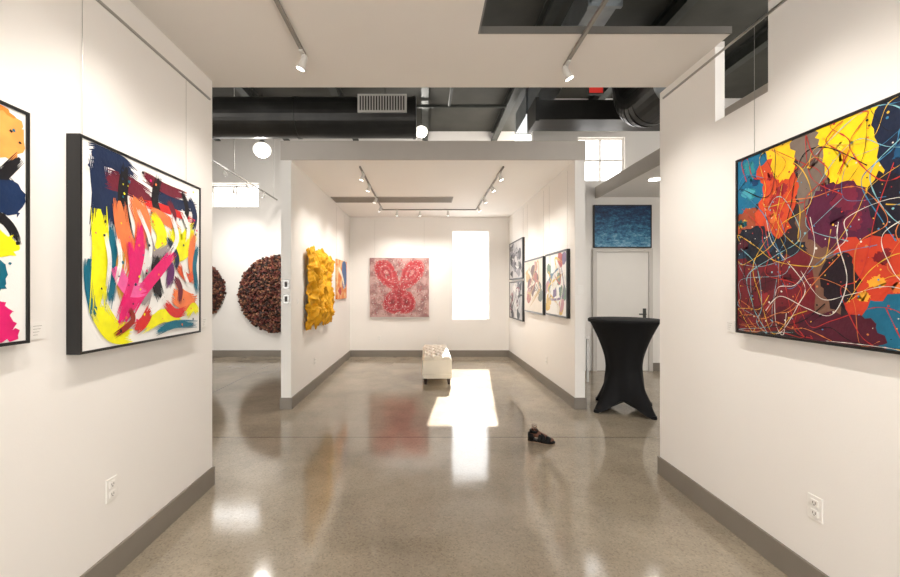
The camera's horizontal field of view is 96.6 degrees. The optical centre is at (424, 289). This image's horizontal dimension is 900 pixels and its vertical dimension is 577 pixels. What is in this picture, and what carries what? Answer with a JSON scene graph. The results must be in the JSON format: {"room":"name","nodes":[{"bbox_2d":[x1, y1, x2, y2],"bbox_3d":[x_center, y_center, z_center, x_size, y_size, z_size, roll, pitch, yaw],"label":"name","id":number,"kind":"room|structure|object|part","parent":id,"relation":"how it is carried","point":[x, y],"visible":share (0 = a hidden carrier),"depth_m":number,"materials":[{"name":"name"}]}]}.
{"room":"museum","nodes":[
{"label":"museum","id":0,"kind":"room"},
{"bbox_2d":[0,0,211,576],"bbox_3d":[-1.655,-0.050,0.235,0.150,3.000,5.470,0,0,0],"label":"wall","id":1,"kind":"structure","parent":0,"point":[141,414],"depth_m":1.86,"materials":[{"name":"white paint"}]},
{"bbox_2d":[30,321,45,339],"bbox_3d":[-1.578,0.165,1.630,0.004,0.070,0.064,0,0,0],"label":"wall label","id":2,"kind":"object","parent":1,"relation":"attached to","point":[37,330],"depth_m":1.63,"materials":[{"name":"white paper"}]},
{"bbox_2d":[106,474,116,503],"bbox_3d":[-1.575,1.001,2.013,0.010,0.116,0.072,0,0,0],"label":"wall outlet","id":3,"kind":"object","parent":1,"relation":"attached to","point":[111,484],"depth_m":2.00,"materials":[{"name":"white plastic"}]},
{"bbox_2d":[80,466,214,576],"bbox_3d":[-1.573,1.380,0.292,0.014,0.140,5.384,0,0,0],"label":"baseboard","id":4,"kind":"structure","parent":1,"relation":"attached to","point":[118,558],"depth_m":2.27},
{"bbox_2d":[96,0,210,99],"bbox_3d":[-1.575,-1.396,0.315,0.010,0.012,5.230,0,0,0],"label":"rail","id":5,"kind":"object","parent":1,"relation":"attached to","point":[100,2],"visible":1,"depth_m":2.27,"materials":[{"name":"metal"}]},
{"bbox_2d":[0,100,29,346],"bbox_3d":[-1.554,-0.590,1.070,0.049,1.589,0.960,0,0,0],"label":"painting","id":6,"kind":"object","parent":5,"relation":"hanging from","point":[14,121],"visible":1,"depth_m":1.50,"materials":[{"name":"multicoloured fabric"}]},
{"bbox_2d":[66,0,200,354],"bbox_3d":[-1.546,-0.549,2.235,0.066,1.670,0.950,0,0,0],"label":"painting","id":7,"kind":"object","parent":5,"relation":"hanging from","point":[133,226],"visible":1,"depth_m":2.02,"materials":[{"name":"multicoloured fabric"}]},
{"bbox_3d":[-1.548,-0.202,2.235,0.061,0.975,0.950,0,0,0],"label":"frame","id":8,"kind":"part","parent":7,"relation":"part of","materials":[{"name":"black wood"}]},
{"bbox_2d":[202,317,206,326],"bbox_3d":[-1.578,0.230,2.860,0.004,0.070,0.064,0,0,0],"label":"wall label","id":9,"kind":"object","parent":1,"relation":"attached to","point":[204,319],"depth_m":2.86,"materials":[{"name":"white paper"}]},
{"bbox_2d":[281,160,349,397],"bbox_3d":[-1.692,-0.180,6.785,0.123,3.260,3.830,0,0,0],"label":"wall","id":10,"kind":"structure","parent":0,"point":[310,217],"depth_m":5.46,"materials":[{"name":"paint"}]},
{"bbox_2d":[281,398,290,408],"bbox_3d":[-1.692,1.380,4.863,0.123,0.140,0.014,0,0,0],"label":"baseboard","id":11,"kind":"structure","parent":10,"relation":"attached to","point":[285,402],"depth_m":4.86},
{"bbox_2d":[283,279,288,288],"bbox_3d":[-1.690,-0.070,4.864,0.072,0.116,0.012,0,0,0],"label":"light switch","id":12,"kind":"object","parent":10,"relation":"attached to","point":[285,281],"visible":1,"depth_m":4.86,"materials":[{"name":"plastic"}]},
{"bbox_2d":[283,294,288,303],"bbox_3d":[-1.690,0.110,4.864,0.072,0.116,0.012,0,0,0],"label":"light switch","id":13,"kind":"object","parent":10,"relation":"attached to","point":[285,296],"visible":1,"depth_m":4.86,"materials":[{"name":"plastic"}]},
{"bbox_2d":[305,245,334,330],"bbox_3d":[-1.533,-0.035,6.046,0.164,1.206,1.444,0,0,0],"label":"wall sculpture","id":14,"kind":"object","parent":10,"relation":"attached to","point":[320,293],"depth_m":5.69,"materials":[{"name":"fabric"}]},
{"bbox_2d":[291,350,350,408],"bbox_3d":[-1.623,1.380,6.778,0.014,0.140,3.844,0,0,0],"label":"baseboard","id":15,"kind":"structure","parent":10,"relation":"attached to","point":[298,397],"depth_m":5.96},
{"bbox_2d":[335,259,346,298],"bbox_3d":[-1.614,-0.675,7.720,0.028,1.690,0.900,0,0,0],"label":"painting","id":16,"kind":"object","parent":10,"relation":"attached to","point":[340,266],"visible":1,"depth_m":7.58,"materials":[{"name":"paint"}]},
{"bbox_2d":[212,131,514,349],"bbox_3d":[-2.526,-1.000,8.800,8.948,4.900,0.200,0,0,0],"label":"wall","id":17,"kind":"structure","parent":0,"point":[241,236],"depth_m":8.70,"materials":[{"name":"paint"}]},
{"bbox_2d":[212,266,226,313],"bbox_3d":[-4.997,0.013,8.607,1.388,1.389,0.183,0,0,0],"label":"wall sculpture","id":18,"kind":"object","parent":17,"relation":"attached to","point":[218,287],"visible":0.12,"depth_m":8.62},
{"bbox_2d":[213,184,258,206],"bbox_3d":[-4.135,-2.065,8.810,1.030,0.530,0.060,0,0,0],"label":"window","id":19,"kind":"structure","parent":17,"relation":"in","point":[214,188],"depth_m":8.78,"materials":[{"name":"white plastic"}]},
{"bbox_2d":[212,350,280,356],"bbox_3d":[-4.383,1.380,8.693,5.233,0.140,0.014,0,0,0],"label":"baseboard","id":20,"kind":"structure","parent":17,"relation":"attached to","point":[215,353],"depth_m":8.69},
{"bbox_2d":[237,254,280,332],"bbox_3d":[-3.192,0.094,8.607,1.738,1.739,0.184,0,0,0],"label":"wall sculpture","id":21,"kind":"object","parent":17,"relation":"attached to","point":[259,293],"visible":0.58,"depth_m":8.57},
{"bbox_2d":[370,258,428,316],"bbox_3d":[-0.555,-0.468,8.671,1.280,2.105,0.053,0,0,0],"label":"artwork","id":22,"kind":"object","parent":17,"relation":"attached to","point":[399,287],"visible":1,"depth_m":8.65,"materials":[{"name":"paint"}]},
{"bbox_2d":[351,350,507,356],"bbox_3d":[0.098,1.380,8.693,3.428,0.140,0.014,0,0,0],"label":"baseboard","id":23,"kind":"structure","parent":17,"relation":"attached to","point":[354,353],"depth_m":8.69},
{"bbox_2d":[452,232,487,318],"bbox_3d":[0.990,-0.325,8.825,0.800,1.910,0.050,0,0,0],"label":"window","id":24,"kind":"structure","parent":17,"relation":"in","point":[452,232],"depth_m":8.80,"materials":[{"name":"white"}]},
{"bbox_2d":[291,160,574,216],"bbox_3d":[0.098,-1.615,6.785,3.456,0.070,3.830,0,0,0],"label":"ceiling","id":25,"kind":"structure","parent":0,"point":[467,182],"depth_m":5.88,"materials":[{"name":"paint"}]},
{"bbox_2d":[331,197,452,202],"bbox_3d":[-0.560,-1.571,6.980,2.080,0.018,0.400,0,0,0],"label":"ceiling vent","id":26,"kind":"object","parent":25,"relation":"in","point":[336,199],"visible":1,"depth_m":6.90,"materials":[{"name":"grey metal"}]},
{"bbox_2d":[359,166,503,215],"bbox_3d":[0.085,-1.512,6.481,1.913,0.135,2.762,0,0,0],"label":"track lighting","id":27,"kind":"object","parent":25,"relation":"attached to","point":[363,175],"visible":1,"depth_m":6.68,"materials":[{"name":"white metal"}]},
{"bbox_2d":[280,141,585,159],"bbox_3d":[0.098,-1.695,4.860,3.701,0.230,0.020,0,0,0],"label":"beam","id":28,"kind":"structure","parent":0,"point":[289,150],"depth_m":4.85,"materials":[{"name":"paint"}]},
{"bbox_2d":[130,0,770,86],"bbox_3d":[0.090,-1.567,0.280,3.640,0.035,5.560,0,0,0],"label":"ceiling","id":29,"kind":"structure","parent":0,"point":[234,43],"depth_m":2.57,"materials":[{"name":"paint"}]},
{"bbox_2d":[274,0,307,71],"bbox_3d":[-0.794,-1.482,0.210,0.099,0.135,4.820,0,0,0],"label":"track lighting","id":30,"kind":"object","parent":29,"relation":"attached to","point":[301,65],"visible":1,"depth_m":2.44,"materials":[{"name":"white metal"}]},
{"bbox_2d":[562,0,608,80],"bbox_3d":[0.964,-1.482,0.275,0.099,0.135,4.950,0,0,0],"label":"track lighting","id":31,"kind":"object","parent":29,"relation":"attached to","point":[568,75],"visible":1,"depth_m":2.47,"materials":[{"name":"white metal"}]},
{"bbox_2d":[115,357,787,576],"bbox_3d":[0.000,1.510,3.200,14.000,0.120,11.400,0,0,0],"label":"floor","id":32,"kind":"structure","parent":0,"point":[379,470],"depth_m":2.91,"materials":[{"name":"concrete"}]},
{"bbox_2d":[422,345,451,383],"bbox_3d":[0.188,1.236,6.820,0.457,0.432,1.412,0,0,0],"label":"ottoman bench","id":33,"kind":"object","parent":32,"relation":"on","point":[437,360],"visible":1,"depth_m":6.12,"materials":[{"name":"beige fabric"}]},
{"bbox_2d":[528,427,554,444],"bbox_3d":[1.106,1.347,3.808,0.252,0.206,0.098,0,0,24],"label":"shoe","id":34,"kind":"object","parent":32,"relation":"on","point":[534,435],"visible":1,"depth_m":3.79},
{"bbox_2d":[585,336,589,381],"bbox_3d":[2.300,1.095,6.600,0.600,0.710,0.600,0,0,0],"label":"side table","id":35,"kind":"object","parent":32,"relation":"on","point":[587,338],"visible":0.06,"depth_m":6.32,"materials":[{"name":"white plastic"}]},
{"bbox_2d":[588,317,659,419],"bbox_3d":[2.425,0.899,4.880,0.816,1.102,0.816,0,0,17],"label":"cocktail table","id":36,"kind":"object","parent":32,"relation":"on","point":[624,341],"visible":1,"depth_m":4.68,"materials":[{"name":"fabric"}]},
{"bbox_2d":[212,0,767,134],"bbox_3d":[0.000,-3.510,3.200,14.000,0.120,11.400,0,0,0],"label":"ceiling","id":37,"kind":"structure","parent":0,"point":[738,14],"depth_m":6.43,"materials":[{"name":"black metal"}]},
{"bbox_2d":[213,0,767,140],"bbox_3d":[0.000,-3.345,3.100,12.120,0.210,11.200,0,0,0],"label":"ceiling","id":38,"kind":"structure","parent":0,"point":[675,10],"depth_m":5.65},
{"bbox_2d":[212,186,253,193],"bbox_3d":[-3.720,-2.597,7.320,1.160,1.665,0.089,0,0,0],"label":"track lighting","id":39,"kind":"object","parent":38,"relation":"hanging from","point":[233,187],"visible":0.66,"depth_m":7.31,"materials":[{"name":"white metal"}]},
{"bbox_2d":[212,88,277,199],"bbox_3d":[-3.100,-2.598,6.500,0.090,1.665,3.800,0,0,0],"label":"track lighting","id":40,"kind":"object","parent":38,"relation":"hanging from","point":[217,163],"visible":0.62,"depth_m":6.96,"materials":[{"name":"white metal"}]},
{"bbox_2d":[253,94,270,157],"bbox_3d":[-2.850,-2.876,7.000,0.300,1.108,0.300,0,0,0],"label":"globe pendant lamp","id":41,"kind":"object","parent":38,"relation":"hanging from","point":[261,149],"visible":0.99,"depth_m":6.91,"materials":[{"name":"glass"}]},
{"bbox_3d":[-2.850,-2.450,7.000,0.300,0.255,0.300,0,0,0],"label":"glass globe","id":42,"kind":"part","parent":41,"relation":"part of","materials":[{"name":"white glass"}]},
{"bbox_2d":[212,87,416,138],"bbox_3d":[-3.365,-2.755,5.993,6.470,0.950,0.614,0,0,0],"label":"duct","id":43,"kind":"object","parent":38,"relation":"hanging from","point":[364,116],"visible":0.61,"depth_m":5.74,"materials":[{"name":"metal"}]},
{"bbox_2d":[358,94,406,112],"bbox_3d":[-0.610,-2.660,5.728,0.700,0.260,0.084,0,0,0],"label":"air vent grille","id":44,"kind":"object","parent":43,"relation":"attached to","point":[367,103],"depth_m":5.69,"materials":[{"name":"grey metal"}]},
{"bbox_2d":[417,108,427,137],"bbox_3d":[-0.070,-3.149,7.500,0.240,0.562,0.240,0,0,0],"label":"globe pendant lamp","id":45,"kind":"object","parent":38,"relation":"hanging from","point":[422,131],"visible":0.92,"depth_m":7.43,"materials":[{"name":"glass"}]},
{"bbox_3d":[-0.070,-2.970,7.500,0.240,0.204,0.240,0,0,0],"label":"glass globe","id":46,"kind":"part","parent":45,"relation":"part of","materials":[{"name":"white glass"}]},
{"bbox_2d":[448,87,452,106],"bbox_3d":[0.400,-3.050,2.300,0.050,0.048,8.600,0,0,0],"label":"pipe","id":47,"kind":"object","parent":38,"relation":"hanging from","point":[451,88],"visible":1,"depth_m":6.27,"materials":[{"name":"metal"}]},
{"bbox_2d":[417,104,506,107],"bbox_3d":[-2.700,-3.170,6.900,8.200,0.057,0.060,0,0,0],"label":"pipe","id":48,"kind":"object","parent":38,"relation":"attached to","point":[418,105],"visible":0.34,"depth_m":6.88,"materials":[{"name":"metal"}]},
{"bbox_2d":[516,0,622,132],"bbox_3d":[1.760,-2.975,5.225,0.340,0.410,3.850,0,0,0],"label":"duct","id":49,"kind":"object","parent":38,"relation":"hanging from","point":[580,13],"visible":0.4,"depth_m":4.39,"materials":[{"name":"grey metal"}]},
{"bbox_2d":[527,97,659,133],"bbox_3d":[2.585,-2.570,5.910,2.030,0.340,0.480,0,0,0],"label":"duct","id":50,"kind":"object","parent":49,"relation":"attached to","point":[542,115],"visible":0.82,"depth_m":5.70,"materials":[{"name":"grey metal"}]},
{"bbox_2d":[587,87,603,95],"bbox_3d":[2.130,-2.945,4.999,0.200,1.010,0.042,0,0,0],"label":"exit sign","id":51,"kind":"object","parent":38,"relation":"hanging from","point":[591,91],"visible":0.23,"depth_m":4.98,"materials":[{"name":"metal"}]},
{"bbox_2d":[612,87,666,127],"bbox_3d":[2.750,-2.585,4.900,0.600,1.230,1.240,0,0,0],"label":"duct","id":52,"kind":"object","parent":38,"relation":"hanging from","point":[639,107],"visible":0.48,"depth_m":4.78,"materials":[{"name":"silver metal"}]},
{"bbox_2d":[509,160,584,397],"bbox_3d":[1.887,-0.180,6.785,0.122,3.260,3.830,0,0,0],"label":"wall","id":53,"kind":"structure","parent":0,"point":[562,340],"depth_m":5.51,"materials":[{"name":"paint"}]},
{"bbox_2d":[509,237,524,279],"bbox_3d":[1.803,-0.865,7.885,0.044,1.310,1.130,0,0,0],"label":"framed abstract print","id":54,"kind":"object","parent":53,"relation":"attached to","point":[516,248],"visible":0.99,"depth_m":7.73,"materials":[{"name":"paper"}]},
{"bbox_2d":[509,281,524,321],"bbox_3d":[1.803,0.205,7.885,0.044,0.750,1.130,0,0,0],"label":"framed abstract print","id":55,"kind":"object","parent":53,"relation":"attached to","point":[516,288],"visible":1,"depth_m":7.79,"materials":[{"name":"paper"}]},
{"bbox_2d":[524,191,545,314],"bbox_3d":[1.803,-0.570,6.625,0.044,1.900,1.150,0,0,0],"label":"framed floral print","id":56,"kind":"object","parent":53,"relation":"attached to","point":[534,269],"visible":1,"depth_m":6.46,"materials":[{"name":"paper"}]},
{"bbox_3d":[1.803,-0.068,6.625,0.044,0.895,1.150,0,0,0],"label":"frame","id":57,"kind":"part","parent":56,"relation":"part of","materials":[{"name":"wood"}]},
{"bbox_2d":[508,350,574,408],"bbox_3d":[1.819,1.380,6.778,0.014,0.140,3.844,0,0,0],"label":"baseboard","id":58,"kind":"structure","parent":53,"relation":"attached to","point":[561,393],"depth_m":5.97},
{"bbox_2d":[545,249,569,318],"bbox_3d":[1.803,-0.580,5.480,0.044,1.880,0.900,0,0,0],"label":"collage","id":59,"kind":"object","parent":53,"relation":"attached to","point":[557,264],"visible":1,"depth_m":5.36,"materials":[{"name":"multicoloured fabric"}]},
{"bbox_2d":[575,398,584,408],"bbox_3d":[1.887,1.380,4.863,0.122,0.140,0.014,0,0,0],"label":"baseboard","id":60,"kind":"structure","parent":53,"relation":"attached to","point":[579,402],"depth_m":4.86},
{"bbox_2d":[577,285,582,294],"bbox_3d":[1.887,0.000,4.864,0.072,0.116,0.012,0,0,0],"label":"light switch","id":61,"kind":"object","parent":53,"relation":"attached to","point":[579,287],"visible":1,"depth_m":4.86,"materials":[{"name":"white plastic"}]},
{"bbox_2d":[601,165,659,196],"bbox_3d":[5.050,-1.735,5.300,3.900,0.130,3.800,0,0,0],"label":"ceiling","id":62,"kind":"structure","parent":0,"point":[639,186],"depth_m":6.58,"materials":[{"name":"paint"}]},
{"bbox_2d":[647,177,659,180],"bbox_3d":[3.450,-1.662,6.000,0.220,0.016,0.220,0,0,0],"label":"recessed light","id":63,"kind":"object","parent":62,"relation":"in","point":[651,178],"visible":0.73,"depth_m":5.99,"materials":[{"name":"white plastic"}]},
{"bbox_2d":[531,98,741,370],"bbox_3d":[4.474,-1.000,7.275,5.052,4.900,0.150,0,0,0],"label":"wall","id":64,"kind":"structure","parent":0,"point":[637,144],"depth_m":7.20,"materials":[{"name":"paint"}]},
{"bbox_2d":[578,138,623,181],"bbox_3d":[3.175,-2.350,7.280,0.850,0.800,0.060,0,0,0],"label":"window","id":65,"kind":"structure","parent":64,"relation":"in","point":[599,140],"depth_m":7.25,"materials":[{"name":"white plastic"}]},
{"bbox_2d":[597,252,647,370],"bbox_3d":[3.535,0.383,7.149,0.930,2.125,0.092,0,0,0],"label":"door","id":66,"kind":"structure","parent":64,"relation":"in","point":[622,277],"depth_m":7.17,"materials":[{"name":"paint"}]},
{"bbox_2d":[592,249,652,370],"bbox_3d":[3.535,0.355,7.170,1.070,2.190,0.060,0,0,0],"label":"door frame","id":67,"kind":"structure","parent":64,"relation":"attached to","point":[594,251],"depth_m":7.14,"materials":[{"name":"paint"}]},
{"bbox_2d":[593,205,651,247],"bbox_3d":[3.540,-1.140,7.179,1.040,0.770,0.039,0,0,0],"label":"seascape painting","id":68,"kind":"object","parent":64,"relation":"attached to","point":[614,226],"visible":1,"depth_m":7.17},
{"bbox_2d":[653,363,659,370],"bbox_3d":[5.540,1.380,7.193,2.920,0.140,0.014,0,0,0],"label":"baseboard","id":69,"kind":"structure","parent":64,"relation":"attached to","point":[656,366],"depth_m":7.19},
{"bbox_2d":[595,83,767,197],"bbox_3d":[3.080,-1.750,5.300,0.040,0.200,3.800,0,0,0],"label":"beam","id":70,"kind":"structure","parent":64,"relation":"attached to","point":[652,160],"depth_m":5.65,"materials":[{"name":"paint"}]},
{"bbox_2d":[660,0,899,576],"bbox_3d":[1.880,-0.050,0.325,0.060,3.000,5.650,0,0,0],"label":"wall","id":71,"kind":"structure","parent":0,"point":[761,424],"depth_m":2.11,"materials":[{"name":"white paint"}]},
{"bbox_2d":[478,0,731,33],"bbox_3d":[1.085,-1.569,1.885,1.530,0.042,1.070,0,0,0],"label":"trim","id":72,"kind":"structure","parent":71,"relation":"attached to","point":[482,29],"depth_m":2.41,"materials":[{"name":"grey paint"}]},
{"bbox_2d":[662,0,786,98],"bbox_3d":[1.845,-1.486,0.400,0.010,0.012,5.400,0,0,0],"label":"rail","id":73,"kind":"object","parent":71,"relation":"attached to","point":[782,1],"visible":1,"depth_m":2.42,"materials":[{"name":"metal"}]},
{"bbox_2d":[735,26,899,354],"bbox_3d":[1.824,-0.614,1.810,0.050,1.720,1.020,0,0,0],"label":"painting","id":74,"kind":"object","parent":73,"relation":"hanging from","point":[817,209],"visible":1,"depth_m":1.80,"materials":[{"name":"paint"}]},
{"bbox_2d":[726,320,734,332],"bbox_3d":[1.848,0.220,2.420,0.004,0.070,0.064,0,0,0],"label":"wall label","id":75,"kind":"object","parent":71,"relation":"attached to","point":[730,325],"depth_m":2.42,"materials":[{"name":"white paper"}]},
{"bbox_2d":[657,456,828,576],"bbox_3d":[1.843,1.380,0.382,0.014,0.140,5.564,0,0,0],"label":"baseboard","id":76,"kind":"structure","parent":71,"relation":"attached to","point":[782,557],"depth_m":2.31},
{"bbox_2d":[808,492,822,523],"bbox_3d":[1.845,1.032,1.893,0.010,0.116,0.072,0,0,0],"label":"wall outlet","id":77,"kind":"object","parent":71,"relation":"attached to","point":[815,504],"depth_m":1.89,"materials":[{"name":"white plastic"}]}
]}

